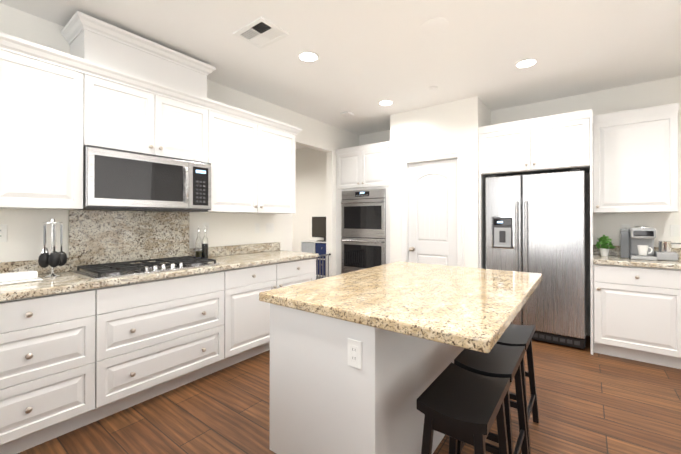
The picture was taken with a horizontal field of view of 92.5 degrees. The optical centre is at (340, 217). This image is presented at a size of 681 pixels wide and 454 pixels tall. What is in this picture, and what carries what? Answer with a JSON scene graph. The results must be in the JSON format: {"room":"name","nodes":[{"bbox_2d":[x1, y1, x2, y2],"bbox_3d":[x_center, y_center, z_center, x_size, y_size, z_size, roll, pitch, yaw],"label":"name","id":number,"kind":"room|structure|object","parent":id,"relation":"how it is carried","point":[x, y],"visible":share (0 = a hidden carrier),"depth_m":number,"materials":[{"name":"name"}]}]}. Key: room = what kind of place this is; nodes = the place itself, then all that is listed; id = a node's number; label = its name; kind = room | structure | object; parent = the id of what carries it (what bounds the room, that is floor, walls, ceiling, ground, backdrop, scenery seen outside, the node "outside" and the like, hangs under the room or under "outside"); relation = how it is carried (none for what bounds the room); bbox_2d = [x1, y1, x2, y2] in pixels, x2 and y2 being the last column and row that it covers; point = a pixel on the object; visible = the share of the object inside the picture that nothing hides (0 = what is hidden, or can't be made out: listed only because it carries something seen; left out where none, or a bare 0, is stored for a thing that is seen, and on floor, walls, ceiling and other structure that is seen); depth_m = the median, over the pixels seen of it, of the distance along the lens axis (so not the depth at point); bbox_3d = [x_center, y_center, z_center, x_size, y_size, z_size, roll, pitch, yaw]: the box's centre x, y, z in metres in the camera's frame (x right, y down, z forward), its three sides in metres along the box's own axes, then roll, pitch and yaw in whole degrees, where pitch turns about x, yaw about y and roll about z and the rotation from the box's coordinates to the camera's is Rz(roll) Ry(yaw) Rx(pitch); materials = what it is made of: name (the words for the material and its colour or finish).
{"room":"kitchen","nodes":[
{"label":"kitchen","id":0,"kind":"room"},
{"bbox_2d":[0,3,358,276],"bbox_3d":[-1.998,-0.047,2.539,0.120,2.720,7.770,0,0,37],"label":"wall","id":1,"kind":"structure","parent":0,"point":[24,242],"depth_m":3.46,"materials":[{"name":"white paint"}]},
{"bbox_2d":[0,224,6,241],"bbox_3d":[-2.227,0.101,2.128,0.008,0.116,0.072,0,0,37],"label":"electrical outlet","id":2,"kind":"object","parent":1,"relation":"attached to","point":[3,232],"visible":1,"depth_m":2.14,"materials":[{"name":"white plastic"}]},
{"bbox_2d":[0,32,87,210],"bbox_3d":[-2.154,-0.559,1.942,0.348,0.998,0.925,0,0,37],"label":"upper cabinet","id":3,"kind":"object","parent":1,"relation":"attached to","point":[44,105],"depth_m":2.04,"materials":[{"name":"white wood"}]},
{"bbox_2d":[84,143,191,210],"bbox_3d":[-1.640,-0.279,2.574,0.407,0.416,0.697,0,0,37],"label":"microwave","id":4,"kind":"object","parent":1,"relation":"attached to","point":[129,151],"depth_m":2.41,"materials":[{"name":"silver"}]},
{"bbox_2d":[68,15,207,98],"bbox_3d":[-1.608,-1.171,2.683,0.332,0.387,0.900,0,0,37],"label":"soffit","id":5,"kind":"object","parent":1,"relation":"attached to","point":[88,38],"depth_m":2.46,"materials":[{"name":"white wood"}]},
{"bbox_2d":[0,211,279,274],"bbox_3d":[-1.764,0.169,2.725,0.024,0.454,3.350,0,0,37],"label":"backsplash","id":6,"kind":"structure","parent":1,"relation":"attached to","point":[95,238],"depth_m":2.68,"materials":[{"name":"beige stone"}]},
{"bbox_2d":[88,59,211,158],"bbox_3d":[-1.602,-0.773,2.676,0.348,0.563,0.910,0,0,37],"label":"upper cabinet","id":7,"kind":"object","parent":1,"relation":"attached to","point":[125,110],"depth_m":2.52,"materials":[{"name":"white wood"}]},
{"bbox_2d":[192,159,215,210],"bbox_3d":[-1.369,-0.277,2.934,0.407,0.416,0.205,0,0,37],"label":"control panel","id":8,"kind":"object","parent":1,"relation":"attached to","point":[203,170],"depth_m":2.84,"materials":[{"name":"black"}]},
{"bbox_2d":[203,222,208,233],"bbox_3d":[-1.354,0.105,3.286,0.008,0.116,0.072,0,0,37],"label":"electrical outlet","id":9,"kind":"object","parent":1,"relation":"attached to","point":[206,224],"visible":0.81,"depth_m":3.29,"materials":[{"name":"white plastic"}]},
{"bbox_2d":[188,100,295,214],"bbox_3d":[-0.996,-0.552,3.479,0.348,0.998,1.105,0,0,37],"label":"upper cabinet","id":10,"kind":"object","parent":1,"relation":"attached to","point":[255,162],"depth_m":3.32,"materials":[{"name":"white wood"}]},
{"bbox_2d":[255,223,259,232],"bbox_3d":[-0.967,0.122,3.799,0.008,0.116,0.072,0,0,37],"label":"electrical outlet","id":11,"kind":"object","parent":1,"relation":"attached to","point":[257,227],"visible":1,"depth_m":3.79,"materials":[{"name":"white plastic"}]},
{"bbox_2d":[266,223,273,232],"bbox_3d":[-0.854,0.123,3.949,0.008,0.116,0.118,0,0,37],"label":"electrical outlet","id":12,"kind":"object","parent":1,"relation":"attached to","point":[269,227],"visible":1,"depth_m":3.95,"materials":[{"name":"white plastic"}]},
{"bbox_2d":[317,253,330,278],"bbox_3d":[-0.405,0.930,4.616,0.031,0.786,0.822,0,0,37],"label":"baby gate","id":13,"kind":"object","parent":1,"relation":"attached to","point":[325,255],"visible":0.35,"depth_m":4.80,"materials":[{"name":"grey metal"}]},
{"bbox_2d":[292,147,325,251],"bbox_3d":[-0.608,-0.029,6.444,2.360,2.720,0.120,0,0,37],"label":"wall","id":14,"kind":"structure","parent":0,"point":[310,198],"depth_m":6.38,"materials":[{"name":"white paint"}]},
{"bbox_2d":[0,0,680,148],"bbox_3d":[-0.554,-1.451,1.538,8.600,0.080,7.900,0,0,37],"label":"ceiling","id":15,"kind":"structure","parent":0,"point":[371,53],"depth_m":2.68,"materials":[{"name":"white paint"}]},
{"bbox_2d":[233,17,288,48],"bbox_3d":[-0.605,-1.401,2.484,0.330,0.012,0.270,0,0,37],"label":"ceiling vent","id":16,"kind":"object","parent":15,"relation":"in","point":[260,32],"visible":0.98,"depth_m":2.47,"materials":[{"name":"white plastic"}]},
{"bbox_2d":[297,51,318,61],"bbox_3d":[-0.280,-1.401,2.842,0.190,0.007,0.190,0,0,37],"label":"recessed light","id":17,"kind":"object","parent":15,"relation":"in","point":[307,56],"visible":1,"depth_m":2.83,"materials":[{"name":"white paint"}]},
{"bbox_2d":[340,111,353,116],"bbox_3d":[0.084,-1.382,4.345,0.140,0.032,0.140,0,0,37],"label":"smoke detector","id":18,"kind":"object","parent":15,"relation":"attached to","point":[346,114],"visible":0.98,"depth_m":4.31,"materials":[{"name":"white plastic"}]},
{"bbox_2d":[378,100,393,105],"bbox_3d":[0.551,-1.396,3.968,0.190,0.007,0.190,0,0,37],"label":"recessed light","id":19,"kind":"object","parent":15,"relation":"in","point":[385,102],"visible":1,"depth_m":3.95,"materials":[{"name":"white paint"}]},
{"bbox_2d":[420,17,448,33],"bbox_3d":[0.687,-1.403,2.387,0.199,0.008,0.199,0,0,37],"label":"ceiling speaker","id":20,"kind":"object","parent":15,"relation":"attached to","point":[434,25],"visible":1,"depth_m":2.37,"materials":[{"name":"white paint"}]},
{"bbox_2d":[514,58,537,67],"bbox_3d":[1.686,-1.401,2.962,0.190,0.007,0.190,0,0,37],"label":"recessed light","id":21,"kind":"object","parent":15,"relation":"in","point":[526,63],"visible":1,"depth_m":2.96,"materials":[{"name":"white paint"}]},
{"bbox_2d":[17,335,680,453],"bbox_3d":[-0.554,1.339,1.526,8.600,0.060,7.900,0,0,37],"label":"floor","id":22,"kind":"structure","parent":0,"point":[588,402],"depth_m":2.16,"materials":[{"name":"brown wood"}]},
{"bbox_2d":[0,287,99,453],"bbox_3d":[-1.955,0.873,1.968,0.628,0.875,0.616,0,0,37],"label":"base cabinet","id":23,"kind":"object","parent":22,"relation":"on","point":[50,344],"depth_m":1.85,"materials":[{"name":"white wood"}]},
{"bbox_2d":[100,271,227,418],"bbox_3d":[-1.497,0.876,2.574,0.628,0.875,0.904,0,0,37],"label":"base cabinet","id":24,"kind":"object","parent":22,"relation":"on","point":[158,337],"depth_m":2.33,"materials":[{"name":"white wood"}]},
{"bbox_2d":[0,251,318,302],"bbox_3d":[-1.519,0.416,2.527,0.651,0.042,3.370,0,0,37],"label":"countertop","id":25,"kind":"structure","parent":24,"relation":"on","point":[139,272],"depth_m":2.29,"materials":[{"name":"beige stone"}]},
{"bbox_2d":[0,270,42,284],"bbox_3d":[-1.964,0.361,1.985,0.110,0.061,0.210,0,0,37],"label":"butter dish","id":26,"kind":"object","parent":25,"relation":"on","point":[18,277],"visible":1,"depth_m":1.96,"materials":[{"name":"white ceramic"}]},
{"bbox_2d":[38,219,66,277],"bbox_3d":[-1.938,0.199,2.194,0.125,0.387,0.153,0,0,37],"label":"carousel","id":27,"kind":"object","parent":25,"relation":"on","point":[54,258],"visible":1,"depth_m":2.16,"materials":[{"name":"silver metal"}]},
{"bbox_2d":[196,226,201,256],"bbox_3d":[-1.355,0.238,3.118,0.056,0.316,0.056,0,0,37],"label":"oil bottle","id":28,"kind":"object","parent":25,"relation":"on","point":[198,247],"visible":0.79,"depth_m":3.10,"materials":[{"name":"clear glass"}]},
{"bbox_2d":[202,226,207,257],"bbox_3d":[-1.316,0.239,3.170,0.056,0.316,0.056,0,0,37],"label":"oil bottle","id":29,"kind":"object","parent":25,"relation":"on","point":[205,247],"visible":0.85,"depth_m":3.15,"materials":[{"name":"clear glass"}]},
{"bbox_2d":[228,259,315,366],"bbox_3d":[-0.876,0.880,3.399,0.628,0.875,1.162,0,0,37],"label":"base cabinet","id":30,"kind":"object","parent":22,"relation":"on","point":[248,317],"depth_m":3.00,"materials":[{"name":"white wood"}]},
{"bbox_2d":[301,240,325,279],"bbox_3d":[-0.379,0.879,5.979,0.680,0.900,0.300,0,0,37],"label":"cube shelf","id":31,"kind":"object","parent":22,"relation":"on","point":[313,246],"visible":0.35,"depth_m":5.83,"materials":[{"name":"white plastic"}]},
{"bbox_2d":[312,217,325,241],"bbox_3d":[-0.276,0.203,5.911,0.630,0.449,0.150,0,0,37],"label":"tv","id":32,"kind":"object","parent":31,"relation":"on","point":[318,226],"visible":0.56,"depth_m":5.97,"materials":[{"name":"black paint"}]},
{"bbox_2d":[336,141,389,274],"bbox_3d":[0.471,0.140,4.935,0.931,2.368,0.725,0,0,37],"label":"tall cabinet","id":33,"kind":"object","parent":22,"relation":"on","point":[363,211],"visible":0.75,"depth_m":4.68,"materials":[{"name":"white wood"}]},
{"bbox_2d":[270,305,463,453],"bbox_3d":[0.315,0.874,2.125,0.693,0.875,1.500,0,0,37],"label":"kitchen island","id":34,"kind":"object","parent":22,"relation":"on","point":[320,403],"depth_m":1.51,"materials":[{"name":"white"}]},
{"bbox_2d":[348,338,361,368],"bbox_3d":[0.059,0.573,1.375,0.072,0.116,0.008,0,0,37],"label":"outlet","id":35,"kind":"object","parent":34,"relation":"attached to","point":[355,353],"visible":1,"depth_m":1.37,"materials":[{"name":"white plastic"}]},
{"bbox_2d":[259,261,542,352],"bbox_3d":[0.495,0.412,1.991,1.119,0.046,1.580,0,0,37],"label":"island countertop","id":36,"kind":"structure","parent":34,"relation":"on","point":[458,307],"depth_m":1.56,"materials":[{"name":"beige stone"}]},
{"bbox_2d":[417,362,509,453],"bbox_3d":[0.508,0.998,1.316,0.287,0.623,0.427,0,0,37],"label":"stool","id":37,"kind":"object","parent":22,"relation":"on","point":[455,403],"visible":1,"depth_m":1.24,"materials":[{"name":"black paint"}]},
{"bbox_2d":[454,344,528,453],"bbox_3d":[0.772,1.000,1.667,0.287,0.623,0.427,0,0,37],"label":"stool","id":38,"kind":"object","parent":22,"relation":"on","point":[501,361],"visible":0.48,"depth_m":1.62,"materials":[{"name":"black paint"}]},
{"bbox_2d":[496,324,538,453],"bbox_3d":[1.037,1.001,2.018,0.287,0.623,0.427,0,0,37],"label":"stool","id":39,"kind":"object","parent":22,"relation":"on","point":[516,335],"visible":0.25,"depth_m":1.99,"materials":[{"name":"black paint"}]},
{"bbox_2d":[485,169,585,348],"bbox_3d":[2.179,0.407,3.669,0.920,1.782,0.634,0,0,37],"label":"fridge","id":40,"kind":"object","parent":22,"relation":"on","point":[534,223],"visible":0.75,"depth_m":3.39,"materials":[{"name":"grey metal"}]},
{"bbox_2d":[479,109,592,354],"bbox_3d":[2.192,0.135,3.688,1.042,2.368,0.644,0,0,37],"label":"surround","id":41,"kind":"object","parent":22,"relation":"on","point":[555,143],"visible":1,"depth_m":3.43,"materials":[{"name":"white"}]},
{"bbox_2d":[593,263,680,368],"bbox_3d":[2.859,0.879,3.186,0.619,0.875,0.638,0,0,37],"label":"base cabinet","id":42,"kind":"object","parent":22,"relation":"on","point":[636,310],"depth_m":2.94,"materials":[{"name":"white wood"}]},
{"bbox_2d":[593,255,680,270],"bbox_3d":[3.126,0.418,2.975,1.303,0.042,0.657,0,0,37],"label":"countertop","id":43,"kind":"structure","parent":42,"relation":"on","point":[610,260],"depth_m":2.97,"materials":[{"name":"beige stone"}]},
{"bbox_2d":[595,235,614,255],"bbox_3d":[2.764,0.287,3.401,0.173,0.221,0.176,0,0,37],"label":"potted plant","id":44,"kind":"object","parent":43,"relation":"on","point":[603,242],"visible":1,"depth_m":3.38,"materials":[{"name":"green plant"}]},
{"bbox_2d":[619,226,677,260],"bbox_3d":[2.970,0.236,3.157,0.400,0.321,0.300,0,0,37],"label":"coffee maker","id":45,"kind":"object","parent":43,"relation":"on","point":[630,239],"visible":1,"depth_m":3.13,"materials":[{"name":"grey plastic"}]},
{"bbox_2d":[637,245,652,254],"bbox_3d":[2.904,0.310,3.112,0.111,0.093,0.083,0,0,37],"label":"mug","id":46,"kind":"object","parent":45,"relation":"on","point":[642,249],"visible":1,"depth_m":3.09,"materials":[{"name":"white ceramic"}]},
{"bbox_2d":[658,241,680,251],"bbox_3d":[3.109,0.271,3.065,0.176,0.100,0.093,0,0,37],"label":"milk frother","id":47,"kind":"object","parent":45,"relation":"attached to","point":[664,246],"visible":1,"depth_m":3.06,"materials":[{"name":"silver metal"}]},
{"bbox_2d":[390,96,490,267],"bbox_3d":[1.322,-0.038,4.345,1.130,2.720,0.650,0,0,37],"label":"wall","id":48,"kind":"structure","parent":0,"point":[453,126],"depth_m":4.00,"materials":[{"name":"white paint"}]},
{"bbox_2d":[408,159,456,265],"bbox_3d":[1.135,0.300,4.079,0.638,2.016,0.112,0,0,37],"label":"pantry door","id":49,"kind":"structure","parent":48,"relation":"in","point":[432,212],"depth_m":4.09,"materials":[{"name":"white wood"}]},
{"bbox_2d":[401,151,463,266],"bbox_3d":[1.163,0.266,4.116,0.798,2.109,0.141,0,0,37],"label":"door frame","id":50,"kind":"structure","parent":48,"relation":"attached to","point":[457,155],"depth_m":3.99,"materials":[{"name":"white wood"}]},
{"bbox_2d":[359,76,680,335],"bbox_3d":[2.747,-0.041,3.752,6.000,2.720,0.120,0,0,37],"label":"wall","id":51,"kind":"structure","parent":0,"point":[666,91],"depth_m":3.54,"materials":[{"name":"white paint"}]},
{"bbox_2d":[621,224,629,228],"bbox_3d":[3.028,0.127,3.459,0.072,0.116,0.008,0,0,37],"label":"electrical outlet","id":52,"kind":"object","parent":51,"relation":"attached to","point":[625,226],"visible":0.33,"depth_m":3.46,"materials":[{"name":"white plastic"}]},
{"bbox_2d":[592,103,678,212],"bbox_3d":[2.948,-0.552,3.307,0.622,0.998,0.348,0,0,37],"label":"upper cabinet","id":53,"kind":"object","parent":51,"relation":"attached to","point":[635,152],"depth_m":3.15,"materials":[{"name":"white wood"}]},
{"bbox_2d":[593,245,680,258],"bbox_3d":[3.316,0.347,3.227,1.303,0.102,0.026,0,0,37],"label":"backsplash","id":54,"kind":"structure","parent":51,"relation":"attached to","point":[615,251],"depth_m":3.49,"materials":[{"name":"beige stone"}]}
]}

